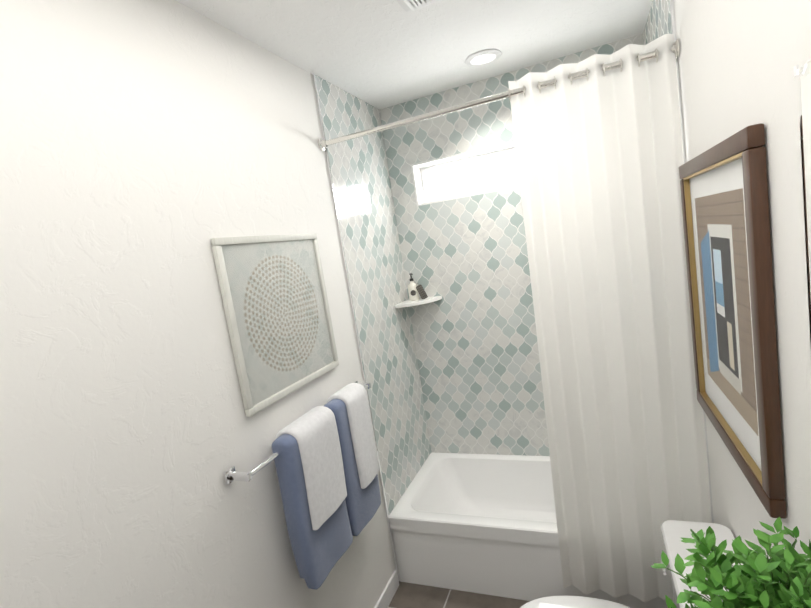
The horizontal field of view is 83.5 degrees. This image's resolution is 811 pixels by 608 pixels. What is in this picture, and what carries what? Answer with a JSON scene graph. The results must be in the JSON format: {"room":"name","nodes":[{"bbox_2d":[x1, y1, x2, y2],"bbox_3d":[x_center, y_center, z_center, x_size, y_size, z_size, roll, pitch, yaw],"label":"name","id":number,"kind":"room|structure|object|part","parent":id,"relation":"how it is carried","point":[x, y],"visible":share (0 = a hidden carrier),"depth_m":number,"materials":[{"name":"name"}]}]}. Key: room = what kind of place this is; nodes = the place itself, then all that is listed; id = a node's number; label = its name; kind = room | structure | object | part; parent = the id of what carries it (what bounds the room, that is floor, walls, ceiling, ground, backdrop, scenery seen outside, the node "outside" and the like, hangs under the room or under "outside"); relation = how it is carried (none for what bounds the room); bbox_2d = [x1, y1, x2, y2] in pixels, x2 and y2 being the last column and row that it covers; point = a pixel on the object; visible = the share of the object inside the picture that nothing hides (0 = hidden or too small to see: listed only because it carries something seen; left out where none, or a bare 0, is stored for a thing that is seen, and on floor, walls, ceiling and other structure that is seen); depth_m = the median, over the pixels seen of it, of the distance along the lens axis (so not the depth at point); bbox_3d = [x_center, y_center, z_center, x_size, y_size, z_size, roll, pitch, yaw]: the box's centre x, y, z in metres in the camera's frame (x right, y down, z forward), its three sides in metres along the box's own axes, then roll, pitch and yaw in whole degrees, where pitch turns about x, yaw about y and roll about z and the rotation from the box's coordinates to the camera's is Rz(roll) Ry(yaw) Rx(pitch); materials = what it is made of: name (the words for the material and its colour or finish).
{"room":"bathroom","nodes":[
{"label":"bathroom","id":0,"kind":"room"},
{"bbox_2d":[0,0,428,607],"bbox_3d":[-0.721,0.413,1.362,0.140,2.720,4.060,-6,7,22],"label":"wall","id":1,"kind":"structure","parent":0,"point":[150,150],"depth_m":1.27,"materials":[{"name":"white paint"}]},
{"bbox_2d":[210,233,338,416],"bbox_3d":[-0.479,0.036,1.819,0.021,0.620,0.620,-6,7,22],"label":"framed artwork","id":2,"kind":"object","parent":1,"relation":"attached to","point":[276,308],"visible":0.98,"depth_m":1.75,"materials":[{"name":"white glass"}]},
{"bbox_2d":[223,381,380,589],"bbox_3d":[-0.315,0.726,1.890,0.137,0.619,0.924,-6,7,22],"label":"towel rail","id":3,"kind":"object","parent":1,"relation":"attached to","point":[324,458],"visible":1,"depth_m":1.77,"materials":[{"name":"blue fabric"}]},
{"bbox_2d":[312,73,399,583],"bbox_3d":[-0.242,0.219,2.364,0.011,2.720,0.010,-6,7,22],"label":"trim","id":4,"kind":"structure","parent":1,"relation":"attached to","point":[348,286],"depth_m":2.33,"materials":[{"name":"silver metal"}]},
{"bbox_2d":[315,75,431,514],"bbox_3d":[-0.134,-0.042,2.694,0.008,2.318,0.760,-6,7,22],"label":"wall tile","id":5,"kind":"structure","parent":1,"relation":"attached to","point":[365,205],"depth_m":2.63,"materials":[{"name":"tile"}]},
{"bbox_2d":[374,570,398,607],"bbox_3d":[-0.593,1.760,1.133,0.012,0.090,3.008,-6,7,22],"label":"baseboard","id":6,"kind":"structure","parent":1,"relation":"attached to","point":[388,593],"depth_m":2.40,"materials":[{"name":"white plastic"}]},
{"bbox_2d":[395,296,441,307],"bbox_3d":[0.087,-0.014,2.896,0.235,0.020,0.235,-6,7,22],"label":"corner shelf","id":7,"kind":"object","parent":1,"relation":"attached to","point":[408,302],"visible":1,"depth_m":2.85,"materials":[{"name":"white stone"}]},
{"bbox_2d":[408,273,418,300],"bbox_3d":[0.045,-0.111,2.929,0.064,0.175,0.070,-6,7,22],"label":"soap bottle","id":8,"kind":"object","parent":7,"relation":"on","point":[413,292],"visible":0.98,"depth_m":2.91,"materials":[{"name":"white plastic"}]},
{"bbox_2d":[416,284,427,298],"bbox_3d":[0.104,-0.081,2.914,0.066,0.108,0.030,-9,7,-2],"label":"brush","id":9,"kind":"object","parent":7,"relation":"on","point":[421,292],"visible":1,"depth_m":2.91,"materials":[{"name":"grey"}]},
{"bbox_2d":[318,34,711,602],"bbox_3d":[0.449,0.223,2.052,1.514,2.283,0.065,-6,7,22],"label":"rail","id":10,"kind":"object","parent":1,"relation":"attached to","point":[599,148],"visible":0.96,"depth_m":1.86,"materials":[{"name":"white fabric"}]},
{"bbox_2d":[508,34,711,602],"bbox_3d":[0.854,0.181,1.882,0.615,2.283,0.062,-6,7,22],"label":"shower curtain","id":11,"kind":"object","parent":10,"relation":"hanging from","point":[598,138],"depth_m":1.86,"materials":[{"name":"white fabric"}]},
{"bbox_2d":[176,0,652,109],"bbox_3d":[-0.171,-1.051,0.879,2.120,0.100,4.380,-6,7,22],"label":"ceiling","id":12,"kind":"structure","parent":0,"point":[379,54],"depth_m":2.01,"materials":[{"name":"white paint"}]},
{"bbox_2d":[396,0,439,11],"bbox_3d":[0.097,-1.107,1.537,0.330,0.022,0.330,-6,7,22],"label":"ceiling vent","id":13,"kind":"object","parent":12,"relation":"in","point":[406,5],"visible":1,"depth_m":1.68,"materials":[{"name":"white plastic"}]},
{"bbox_2d":[465,49,501,66],"bbox_3d":[0.396,-1.252,2.320,0.188,0.011,0.188,-6,7,22],"label":"recessed light","id":14,"kind":"object","parent":12,"relation":"in","point":[484,57],"visible":1,"depth_m":2.31,"materials":[{"name":"white plastic"}]},
{"bbox_2d":[388,581,529,607],"bbox_3d":[0.255,1.718,1.210,2.120,0.100,4.380,-6,7,22],"label":"floor","id":15,"kind":"structure","parent":0,"point":[409,595],"depth_m":2.37,"materials":[{"name":"tile"}]},
{"bbox_2d":[389,452,667,607],"bbox_3d":[0.765,1.223,2.563,1.512,0.400,0.756,-6,7,22],"label":"bathtub","id":16,"kind":"object","parent":15,"relation":"on","point":[481,523],"visible":0.65,"depth_m":2.44,"materials":[{"name":"white ceramic"}]},
{"bbox_2d":[539,602,574,607],"bbox_3d":[0.406,1.192,0.471,0.573,1.060,1.420,-6,7,22],"label":"bathroom vanity","id":17,"kind":"object","parent":15,"relation":"on","point":[544,605],"visible":0.46,"depth_m":1.18,"materials":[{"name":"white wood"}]},
{"bbox_2d":[651,517,810,607],"bbox_3d":[0.655,0.599,0.895,0.294,0.337,0.298,-6,7,22],"label":"plant","id":18,"kind":"object","parent":17,"relation":"on","point":[755,578],"visible":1,"depth_m":0.85,"materials":[{"name":"green plant"}]},
{"bbox_2d":[520,520,742,607],"bbox_3d":[0.745,1.195,1.543,0.766,0.700,0.536,-6,7,22],"label":"toilet","id":19,"kind":"object","parent":15,"relation":"on","point":[673,532],"visible":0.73,"depth_m":1.58,"materials":[{"name":"white ceramic"}]},
{"bbox_2d":[380,34,643,455],"bbox_3d":[0.770,0.003,2.878,1.520,2.720,0.220,-6,7,22],"label":"wall","id":20,"kind":"structure","parent":0,"point":[474,328],"depth_m":2.88,"materials":[{"name":"tile"}]},
{"bbox_2d":[411,141,519,205],"bbox_3d":[0.634,-0.829,2.760,1.190,0.264,0.179,-6,7,22],"label":"window","id":21,"kind":"structure","parent":20,"relation":"in","point":[485,153],"depth_m":2.87,"materials":[{"name":"white plastic"}]},
{"bbox_2d":[674,0,810,581],"bbox_3d":[0.805,0.254,0.728,0.140,2.720,4.060,-6,7,22],"label":"wall","id":22,"kind":"structure","parent":0,"point":[739,61],"depth_m":0.99,"materials":[{"name":"white paint"}]},
{"bbox_2d":[643,0,671,44],"bbox_3d":[1.256,-0.186,2.116,0.008,2.318,0.760,-6,7,22],"label":"wall tile","id":23,"kind":"structure","parent":22,"relation":"attached to","point":[658,23],"depth_m":1.91,"materials":[{"name":"tile"}]},
{"bbox_2d":[670,0,713,522],"bbox_3d":[1.145,0.075,1.788,0.011,2.720,0.010,-6,7,22],"label":"trim","id":24,"kind":"structure","parent":22,"relation":"attached to","point":[672,12],"depth_m":1.69,"materials":[{"name":"silver metal"}]},
{"bbox_2d":[679,123,785,518],"bbox_3d":[0.945,-0.002,1.362,0.033,0.899,0.770,-6,7,22],"label":"picture frame","id":25,"kind":"object","parent":22,"relation":"attached to","point":[725,206],"visible":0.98,"depth_m":1.21,"materials":[{"name":"brown wood"}]},
{"bbox_3d":[0.944,-0.001,1.363,0.001,0.811,0.682,-6,7,22],"label":"glass","id":26,"kind":"part","parent":25,"relation":"part of","materials":[{"name":"clear glass"}]},
{"bbox_2d":[794,60,810,348],"bbox_3d":[0.505,0.174,0.231,0.010,0.963,1.338,-6,7,22],"label":"mirror","id":27,"kind":"object","parent":22,"relation":"attached to","point":[803,73],"visible":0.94,"depth_m":0.78,"materials":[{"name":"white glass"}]},
{"label":"outside","id":28,"kind":"structure","parent":0,"visible":0},
{"bbox_2d":[426,154,511,198],"bbox_3d":[0.699,-0.805,2.910,1.790,0.964,0.005,-6,7,22],"label":"window","id":29,"kind":"structure","parent":28,"point":[475,176],"depth_m":3.01,"materials":[{"name":"white glass"}]}
]}

